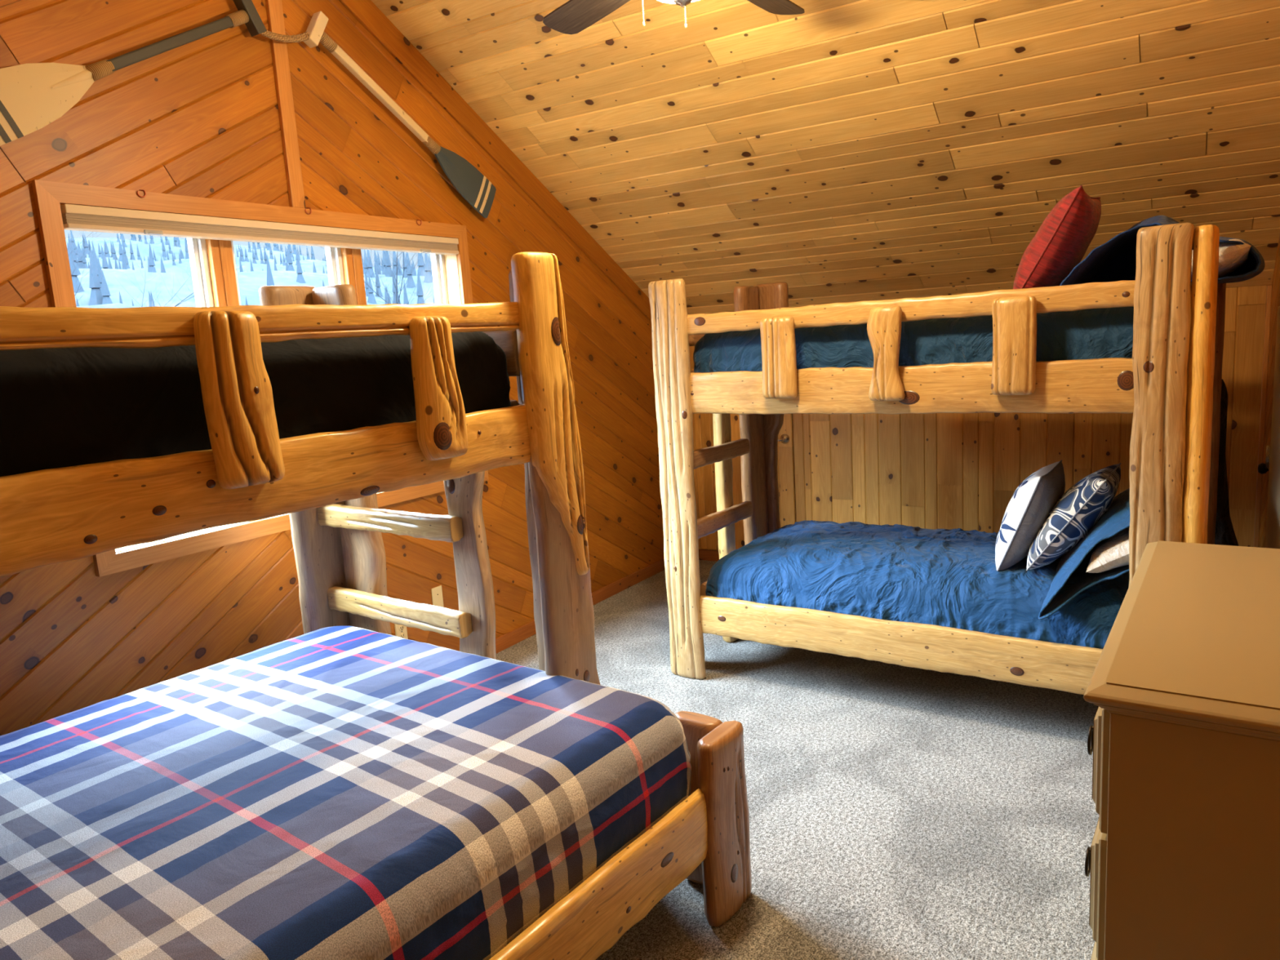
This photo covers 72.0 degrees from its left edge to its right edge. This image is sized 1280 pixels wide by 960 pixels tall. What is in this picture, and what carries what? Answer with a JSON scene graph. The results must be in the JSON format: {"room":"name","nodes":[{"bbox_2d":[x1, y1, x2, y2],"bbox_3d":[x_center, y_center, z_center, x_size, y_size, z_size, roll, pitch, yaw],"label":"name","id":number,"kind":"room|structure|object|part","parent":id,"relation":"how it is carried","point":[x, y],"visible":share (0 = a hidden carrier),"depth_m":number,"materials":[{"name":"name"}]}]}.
{"room":"bunk bedroom","nodes":[
{"label":"bunk bedroom","id":0,"kind":"room"},
{"bbox_2d":[0,0,664,735],"bbox_3d":[-1.430,-0.627,3.772,0.066,3.516,6.220,2,11,32],"label":"wall","id":1,"kind":"structure","parent":0,"point":[200,117],"depth_m":3.52,"materials":[{"name":"brown wood"}]},
{"bbox_2d":[0,0,21,7],"bbox_3d":[-2.249,-1.167,2.353,0.016,1.901,3.170,2,11,32],"label":"trim","id":2,"kind":"structure","parent":1,"relation":"attached to","point":[2,2],"depth_m":2.75,"materials":[{"name":"brown wood"}]},
{"bbox_2d":[0,0,266,146],"bbox_3d":[-1.757,-1.440,3.029,0.055,0.700,1.108,2,11,32],"label":"wooden paddle","id":3,"kind":"object","parent":1,"relation":"attached to","point":[33,95],"visible":1,"depth_m":2.84,"materials":[{"name":"grey paint"}]},
{"bbox_3d":[-1.925,-1.188,2.780,0.021,0.303,0.432,2,11,32],"label":"blade","id":4,"kind":"part","parent":3,"relation":"part of","materials":[{"name":"beige paint"}]},
{"bbox_2d":[31,179,488,577],"bbox_3d":[-1.448,-0.484,3.811,0.172,1.317,2.000,2,11,32],"label":"window","id":5,"kind":"structure","parent":1,"relation":"in","point":[212,262],"depth_m":3.44,"materials":[{"name":"brown wood"}]},
{"bbox_2d":[137,189,146,197],"bbox_3d":[-1.768,-1.013,3.116,0.024,0.031,0.033,2,11,32],"label":"hook","id":6,"kind":"object","parent":5,"relation":"attached to","point":[139,195],"visible":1,"depth_m":3.12,"materials":[{"name":"orange metal"}]},
{"bbox_3d":[-1.834,-0.377,3.294,0.057,1.191,0.569,2,11,32],"label":"sash","id":7,"kind":"part","parent":5,"relation":"part of","materials":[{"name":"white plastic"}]},
{"bbox_2d":[60,204,458,254],"bbox_3d":[-1.419,-1.024,3.688,0.076,0.082,1.852,2,11,32],"label":"window blind","id":8,"kind":"object","parent":5,"relation":"attached to","point":[74,217],"visible":0.89,"depth_m":3.44,"materials":[{"name":"beige fabric"}]},
{"bbox_3d":[-1.733,-0.883,3.144,0.021,0.016,0.064,2,11,32],"label":"handle","id":9,"kind":"part","parent":8,"relation":"part of","materials":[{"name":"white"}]},
{"bbox_3d":[-1.425,-0.997,3.698,0.053,0.016,1.852,2,11,32],"label":"rail","id":10,"kind":"part","parent":8,"relation":"part of","materials":[{"name":"beige"}]},
{"bbox_3d":[-1.030,-1.105,4.251,0.021,0.016,0.064,2,11,32],"label":"handle","id":11,"kind":"part","parent":8,"relation":"part of","materials":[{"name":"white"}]},
{"bbox_3d":[-1.490,-0.486,3.837,0.057,1.191,0.564,2,11,32],"label":"sash","id":12,"kind":"part","parent":5,"relation":"part of","materials":[{"name":"white plastic"}]},
{"bbox_2d":[305,207,311,214],"bbox_3d":[-1.398,-1.129,3.699,0.024,0.031,0.033,2,11,32],"label":"hook","id":13,"kind":"object","parent":5,"relation":"attached to","point":[306,207],"visible":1,"depth_m":3.70,"materials":[{"name":"orange metal"}]},
{"bbox_3d":[-1.145,-0.595,4.381,0.057,1.191,0.569,2,11,32],"label":"sash","id":14,"kind":"part","parent":5,"relation":"part of","materials":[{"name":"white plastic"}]},
{"bbox_2d":[265,0,306,208],"bbox_3d":[-1.461,-1.735,3.572,0.020,1.226,0.065,2,11,32],"label":"trim","id":15,"kind":"structure","parent":1,"relation":"attached to","point":[273,7],"depth_m":3.60,"materials":[{"name":"brown wood"}]},
{"bbox_2d":[302,11,496,217],"bbox_3d":[-1.064,-1.652,4.122,0.055,0.752,1.113,2,11,32],"label":"wooden paddle","id":16,"kind":"object","parent":1,"relation":"attached to","point":[474,187],"visible":0.98,"depth_m":4.21,"materials":[{"name":"beige paint"}]},
{"bbox_2d":[259,30,309,42],"bbox_3d":[-1.429,-1.785,3.522,0.036,0.072,0.268,2,11,32],"label":"rope","id":17,"kind":"object","parent":16,"relation":"hanging from","point":[304,36],"visible":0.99,"depth_m":3.53,"materials":[{"name":"fabric"}]},
{"bbox_3d":[-0.871,-1.494,4.444,0.021,0.316,0.427,2,11,32],"label":"blade","id":18,"kind":"part","parent":16,"relation":"part of","materials":[{"name":"grey paint"}]},
{"bbox_2d":[394,623,408,639],"bbox_3d":[-1.147,0.729,4.235,0.012,0.114,0.070,2,11,32],"label":"wall outlet","id":19,"kind":"object","parent":1,"relation":"attached to","point":[401,631],"visible":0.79,"depth_m":4.23,"materials":[{"name":"beige plastic"}]},
{"bbox_2d":[398,624,404,631],"bbox_3d":[-1.145,0.710,4.231,0.002,0.033,0.033,2,11,32],"label":"socket","id":20,"kind":"object","parent":19,"relation":"attached to","point":[401,628],"depth_m":4.23,"materials":[{"name":"beige plastic"}]},
{"bbox_2d":[399,632,404,638],"bbox_3d":[-1.143,0.749,4.237,0.002,0.033,0.033,2,11,32],"label":"socket","id":21,"kind":"object","parent":19,"relation":"attached to","point":[401,634],"depth_m":4.23,"materials":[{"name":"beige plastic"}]},
{"bbox_2d":[431,585,444,607],"bbox_3d":[-1.019,0.593,4.433,0.010,0.114,0.070,2,11,32],"label":"wall outlet","id":22,"kind":"object","parent":1,"relation":"attached to","point":[437,592],"visible":0.8,"depth_m":4.43,"materials":[{"name":"beige plastic"}]},
{"bbox_2d":[338,0,651,321],"bbox_3d":[-0.640,-1.674,4.891,0.016,1.901,3.170,2,11,32],"label":"trim","id":23,"kind":"structure","parent":1,"relation":"attached to","point":[365,11],"depth_m":4.61,"materials":[{"name":"brown wood"}]},
{"bbox_2d":[495,558,665,653],"bbox_3d":[-1.291,1.067,4.022,0.015,0.080,6.220,2,11,32],"label":"baseboard","id":24,"kind":"structure","parent":1,"relation":"attached to","point":[527,630],"depth_m":5.68,"materials":[{"name":"brown wood"}]},
{"bbox_2d":[496,560,1099,959],"bbox_3d":[0.193,1.188,3.106,3.910,0.050,6.620,2,11,32],"label":"floor","id":25,"kind":"structure","parent":0,"point":[897,812],"depth_m":3.07,"materials":[{"name":"carpet"}]},
{"bbox_2d":[0,252,751,959],"bbox_3d":[-1.118,0.417,2.173,1.906,1.925,2.235,3,11,36],"label":"bunk bed","id":26,"kind":"object","parent":25,"relation":"on","point":[327,483],"visible":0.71,"depth_m":2.25,"materials":[{"name":"pine log wood"}]},
{"bbox_2d":[0,331,511,476],"bbox_3d":[-1.379,-0.153,2.241,1.145,0.370,1.974,3,11,37],"label":"mattress","id":27,"kind":"object","parent":26,"relation":"on","point":[67,406],"visible":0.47,"depth_m":1.84,"materials":[{"name":"black fabric"}]},
{"bbox_3d":[-0.899,-0.324,1.839,0.054,0.086,1.830,3,11,36],"label":"guard rail","id":28,"kind":"part","parent":26,"relation":"part of","materials":[{"name":"brown wood"}]},
{"bbox_3d":[-0.877,0.013,1.892,0.057,0.179,1.830,3,11,36],"label":"bed rail","id":29,"kind":"part","parent":26,"relation":"part of","materials":[{"name":"brown wood"}]},
{"bbox_3d":[-1.273,0.215,3.491,0.074,1.925,0.239,3,11,36],"label":"corner post","id":30,"kind":"part","parent":26,"relation":"part of","materials":[{"name":"brown wood"}]},
{"bbox_2d":[0,626,691,959],"bbox_3d":[-1.078,0.878,2.232,1.705,0.362,2.001,3,11,36],"label":"bedspread","id":31,"kind":"object","parent":26,"relation":"on","point":[334,793],"visible":0.99,"depth_m":2.03,"materials":[{"name":"fabric"}]},
{"bbox_3d":[-0.757,-0.413,3.003,0.960,0.152,0.052,3,11,36],"label":"rail","id":32,"kind":"part","parent":26,"relation":"part of","materials":[{"name":"brown wood"}]},
{"bbox_3d":[-0.754,-0.181,3.050,0.930,0.184,0.049,3,11,36],"label":"rail","id":33,"kind":"part","parent":26,"relation":"part of","materials":[{"name":"brown wood"}]},
{"bbox_3d":[-0.235,0.283,2.747,0.082,1.900,0.240,2,11,32],"label":"corner post","id":34,"kind":"part","parent":26,"relation":"part of","materials":[{"name":"brown wood"}]},
{"bbox_3d":[-0.366,1.103,1.734,0.056,0.206,1.830,3,11,36],"label":"bed rail","id":35,"kind":"part","parent":26,"relation":"part of","materials":[{"name":"orange wood"}]},
{"bbox_3d":[0.243,0.977,2.521,0.081,0.545,0.215,2,11,32],"label":"corner post","id":36,"kind":"part","parent":26,"relation":"part of","materials":[{"name":"brown wood"}]},
{"bbox_2d":[648,222,1226,694],"bbox_3d":[1.293,-0.021,4.015,2.219,1.912,1.141,3,11,35],"label":"bunk bed","id":37,"kind":"object","parent":25,"relation":"on","point":[1171,384],"visible":0.79,"depth_m":3.48,"materials":[{"name":"pine logs"}]},
{"bbox_3d":[0.182,0.024,4.181,0.197,1.905,0.078,2,11,32],"label":"corner post","id":38,"kind":"part","parent":37,"relation":"part of","materials":[{"name":"beige wood"}]},
{"bbox_3d":[0.419,-0.768,4.472,0.048,0.152,0.650,3,11,35],"label":"rail","id":39,"kind":"part","parent":37,"relation":"part of","materials":[{"name":"brown wood"}]},
{"bbox_3d":[0.501,0.562,4.686,0.049,0.198,0.650,3,11,35],"label":"rail","id":40,"kind":"part","parent":37,"relation":"part of","materials":[{"name":"brown wood"}]},
{"bbox_3d":[0.775,-0.147,5.017,0.210,1.905,0.078,2,11,32],"label":"corner post","id":41,"kind":"part","parent":37,"relation":"part of","materials":[{"name":"brown wood"}]},
{"bbox_3d":[1.038,0.682,3.738,1.815,0.198,0.056,3,11,35],"label":"bed rail","id":42,"kind":"part","parent":37,"relation":"part of","materials":[{"name":"wood"}]},
{"bbox_3d":[0.954,-0.674,3.520,1.815,0.097,0.056,3,11,35],"label":"guard rail","id":43,"kind":"part","parent":37,"relation":"part of","materials":[{"name":"wood"}]},
{"bbox_3d":[0.975,-0.365,3.568,1.820,0.200,0.144,2,11,32],"label":"bed rail","id":44,"kind":"part","parent":37,"relation":"part of","materials":[{"name":"wood"}]},
{"bbox_2d":[693,306,1133,372],"bbox_3d":[1.275,-0.572,3.946,1.981,0.371,0.958,3,11,35],"label":"mattress","id":45,"kind":"object","parent":37,"relation":"on","point":[1107,332],"visible":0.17,"depth_m":3.47,"materials":[{"name":"blue fabric"}]},
{"bbox_2d":[1013,185,1101,288],"bbox_3d":[1.635,-0.905,3.455,0.280,0.404,0.456,3,11,35],"label":"throw pillow","id":46,"kind":"object","parent":45,"relation":"on","point":[1064,237],"visible":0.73,"depth_m":3.30,"materials":[{"name":"red fabric"}]},
{"bbox_2d":[705,520,1129,648],"bbox_3d":[1.340,0.455,4.104,2.007,0.394,1.006,3,11,35],"label":"bedspread","id":47,"kind":"object","parent":37,"relation":"on","point":[896,572],"visible":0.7,"depth_m":3.80,"materials":[{"name":"blue fabric"}]},
{"bbox_2d":[995,459,1065,571],"bbox_3d":[1.627,0.146,3.675,0.239,0.404,0.436,3,11,35],"label":"throw pillow","id":48,"kind":"object","parent":47,"relation":"on","point":[1030,504],"visible":0.8,"depth_m":3.53,"materials":[{"name":"white fabric"}]},
{"bbox_2d":[1026,462,1120,571],"bbox_3d":[1.754,0.146,3.561,0.299,0.378,0.436,3,11,35],"label":"throw pillow","id":49,"kind":"object","parent":47,"relation":"on","point":[1082,505],"visible":0.88,"depth_m":3.42,"materials":[{"name":"blue fabric"}]},
{"bbox_2d":[1038,488,1129,619],"bbox_3d":[1.862,0.248,3.465,0.434,0.450,0.743,2,11,32],"label":"bed pillow","id":50,"kind":"object","parent":47,"relation":"on","point":[1103,553],"visible":0.48,"depth_m":3.31,"materials":[{"name":"blue fabric"}]},
{"bbox_3d":[1.790,0.101,3.063,0.177,1.912,0.076,2,11,32],"label":"corner post","id":51,"kind":"part","parent":37,"relation":"part of","materials":[{"name":"brown wood"}]},
{"bbox_2d":[1059,215,1265,285],"bbox_3d":[2.005,-0.872,3.360,0.647,0.276,0.763,2,11,32],"label":"bed pillow","id":52,"kind":"object","parent":37,"relation":"on","point":[1113,260],"visible":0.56,"depth_m":3.32,"materials":[{"name":"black fabric"}]},
{"bbox_3d":[2.416,-0.065,3.874,0.213,1.905,0.076,2,11,32],"label":"corner post","id":53,"kind":"part","parent":37,"relation":"part of","materials":[{"name":"brown wood"}]},
{"bbox_2d":[1083,540,1279,959],"bbox_3d":[1.356,0.761,2.099,0.408,0.970,1.250,3,11,34],"label":"dresser","id":54,"kind":"object","parent":25,"relation":"on","point":[1182,860],"visible":1,"depth_m":1.64,"materials":[{"name":"beige paint"}]},
{"bbox_3d":[0.945,0.795,1.845,0.017,0.073,0.058,3,11,34],"label":"ring pull","id":55,"kind":"part","parent":54,"relation":"part of","materials":[{"name":"brown metal"}]},
{"bbox_3d":[0.928,0.527,1.802,0.017,0.073,0.058,3,11,34],"label":"ring pull","id":56,"kind":"part","parent":54,"relation":"part of","materials":[{"name":"brown metal"}]},
{"bbox_3d":[1.074,1.052,2.001,0.042,0.261,0.559,3,11,34],"label":"drawer","id":57,"kind":"part","parent":54,"relation":"part of","materials":[{"name":"beige paint"}]},
{"bbox_3d":[1.057,0.780,1.957,0.042,0.263,0.559,3,11,34],"label":"drawer","id":58,"kind":"part","parent":54,"relation":"part of","materials":[{"name":"beige paint"}]},
{"bbox_3d":[1.041,0.512,1.914,0.042,0.253,0.559,3,11,34],"label":"drawer","id":59,"kind":"part","parent":54,"relation":"part of","materials":[{"name":"beige paint"}]},
{"bbox_3d":[1.337,0.331,2.025,0.380,0.026,1.225,3,11,34],"label":"moulding","id":60,"kind":"part","parent":54,"relation":"part of","materials":[{"name":"beige paint"}]},
{"bbox_2d":[1214,378,1238,546],"bbox_3d":[2.639,0.170,4.204,0.509,1.290,0.305,2,11,32],"label":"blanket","id":61,"kind":"object","parent":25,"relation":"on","point":[1224,532],"visible":0.09,"depth_m":4.10,"materials":[{"name":"black fabric"}]},
{"bbox_2d":[371,0,1279,314],"bbox_3d":[0.045,-1.434,2.706,3.690,1.883,6.338,2,11,32],"label":"ceiling","id":62,"kind":"structure","parent":0,"point":[835,151],"depth_m":4.03,"materials":[{"name":"brown wood"}]},
{"bbox_2d":[542,0,804,34],"bbox_3d":[0.141,-1.825,2.603,1.407,0.938,1.371,2,11,32],"label":"ceiling fan","id":63,"kind":"object","parent":62,"relation":"hanging from","point":[574,16],"visible":1,"depth_m":3.07,"materials":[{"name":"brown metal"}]},
{"bbox_3d":[-0.144,-1.611,2.974,0.139,0.035,0.562,-10,11,-35],"label":"blade","id":64,"kind":"part","parent":63,"relation":"part of","materials":[{"name":"brown wood"}]},
{"bbox_3d":[0.008,-1.464,2.692,0.006,0.144,0.006,-10,11,-34],"label":"pull chain","id":65,"kind":"part","parent":63,"relation":"part of","materials":[{"name":"beige plastic"}]},
{"bbox_3d":[0.126,-1.480,2.626,0.264,0.090,0.264,2,11,32],"label":"lamp shade","id":66,"kind":"part","parent":63,"relation":"part of","materials":[{"name":"white glass"}]},
{"bbox_3d":[0.136,-1.394,2.637,0.006,0.079,0.006,-2,9,10],"label":"pull chain","id":67,"kind":"part","parent":63,"relation":"part of","materials":[{"name":"beige plastic"}]},
{"bbox_3d":[0.385,-1.643,2.970,0.139,0.035,0.562,3,11,36],"label":"blade","id":68,"kind":"part","parent":63,"relation":"part of","materials":[{"name":"brown wood"}]},
{"bbox_2d":[688,284,1272,551],"bbox_3d":[1.798,-0.222,5.580,3.670,1.750,0.066,2,11,32],"label":"wall","id":69,"kind":"structure","parent":0,"point":[949,471],"depth_m":5.42,"materials":[{"name":"brown wood"}]},
{"bbox_2d":[698,549,719,561],"bbox_3d":[1.827,0.607,5.679,3.510,0.080,0.015,2,11,32],"label":"baseboard","id":70,"kind":"structure","parent":69,"relation":"attached to","point":[704,554],"depth_m":6.50,"materials":[{"name":"brown wood"}]},
{"bbox_2d":[691,355,795,549],"bbox_3d":[0.715,-0.173,6.194,0.747,1.410,0.077,2,11,32],"label":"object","id":71,"kind":"structure","parent":69,"relation":"in","point":[704,427],"depth_m":6.28,"materials":[{"name":"brown wood"}]},
{"bbox_3d":[0.941,-0.278,6.020,0.150,0.068,0.060,2,11,32],"label":"handle","id":72,"kind":"part","parent":71,"relation":"part of","materials":[{"name":"gold metal"}]},
{"bbox_2d":[1258,235,1279,547],"bbox_3d":[1.599,-0.510,1.875,0.066,3.516,6.220,2,11,32],"label":"wall","id":73,"kind":"structure","parent":0,"point":[1275,300],"depth_m":4.32,"materials":[{"name":"brown wood"}]},
{"bbox_2d":[1253,284,1271,547],"bbox_3d":[3.241,-0.179,4.598,0.020,1.640,0.060,2,11,32],"label":"trim","id":74,"kind":"structure","parent":73,"relation":"attached to","point":[1268,288],"depth_m":4.55,"materials":[{"name":"brown wood"}]},
{"bbox_2d":[1265,306,1279,548],"bbox_3d":[2.506,0.115,3.465,0.043,1.570,0.940,2,11,32],"label":"door","id":75,"kind":"structure","parent":73,"relation":"in","point":[1272,461],"depth_m":3.57,"materials":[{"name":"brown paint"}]},
{"bbox_2d":[1257,462,1269,474],"bbox_3d":[2.817,-0.051,3.967,0.060,0.060,0.060,2,11,32],"label":"door knob","id":76,"kind":"object","parent":75,"relation":"attached to","point":[1261,467],"visible":0.61,"depth_m":3.96,"materials":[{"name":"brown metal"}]},
{"label":"outside","id":77,"kind":"structure","parent":0,"visible":0},
{"bbox_2d":[67,231,271,307],"bbox_3d":[-13.373,-3.686,18.973,10.641,15.190,7.711,-4,9,0],"label":"bare tree","id":78,"kind":"object","parent":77,"point":[96,232],"visible":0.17,"depth_m":19.49,"materials":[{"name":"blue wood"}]},
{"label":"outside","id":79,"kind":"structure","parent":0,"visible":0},
{"bbox_2d":[320,246,434,304],"bbox_3d":[-8.924,-5.459,30.822,6.613,13.388,8.952,-6,9,-13],"label":"bare tree","id":80,"kind":"object","parent":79,"point":[396,283],"visible":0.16,"depth_m":30.35,"materials":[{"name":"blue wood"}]},
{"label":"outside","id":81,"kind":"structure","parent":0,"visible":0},
{"bbox_2d":[65,237,435,308],"bbox_3d":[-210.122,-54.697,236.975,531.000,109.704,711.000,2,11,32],"label":"snowy hillside","id":82,"kind":"structure","parent":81,"point":[250,282],"depth_m":258.94,"materials":[{"name":"white snow"}]},
{"bbox_2d":[66,230,435,306],"bbox_3d":[-253.149,-69.875,260.699,413.539,99.921,651.690,2,11,32],"label":"conifer forest","id":83,"kind":"object","parent":82,"relation":"on","point":[97,279],"visible":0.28,"depth_m":278.14,"materials":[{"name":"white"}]}
]}

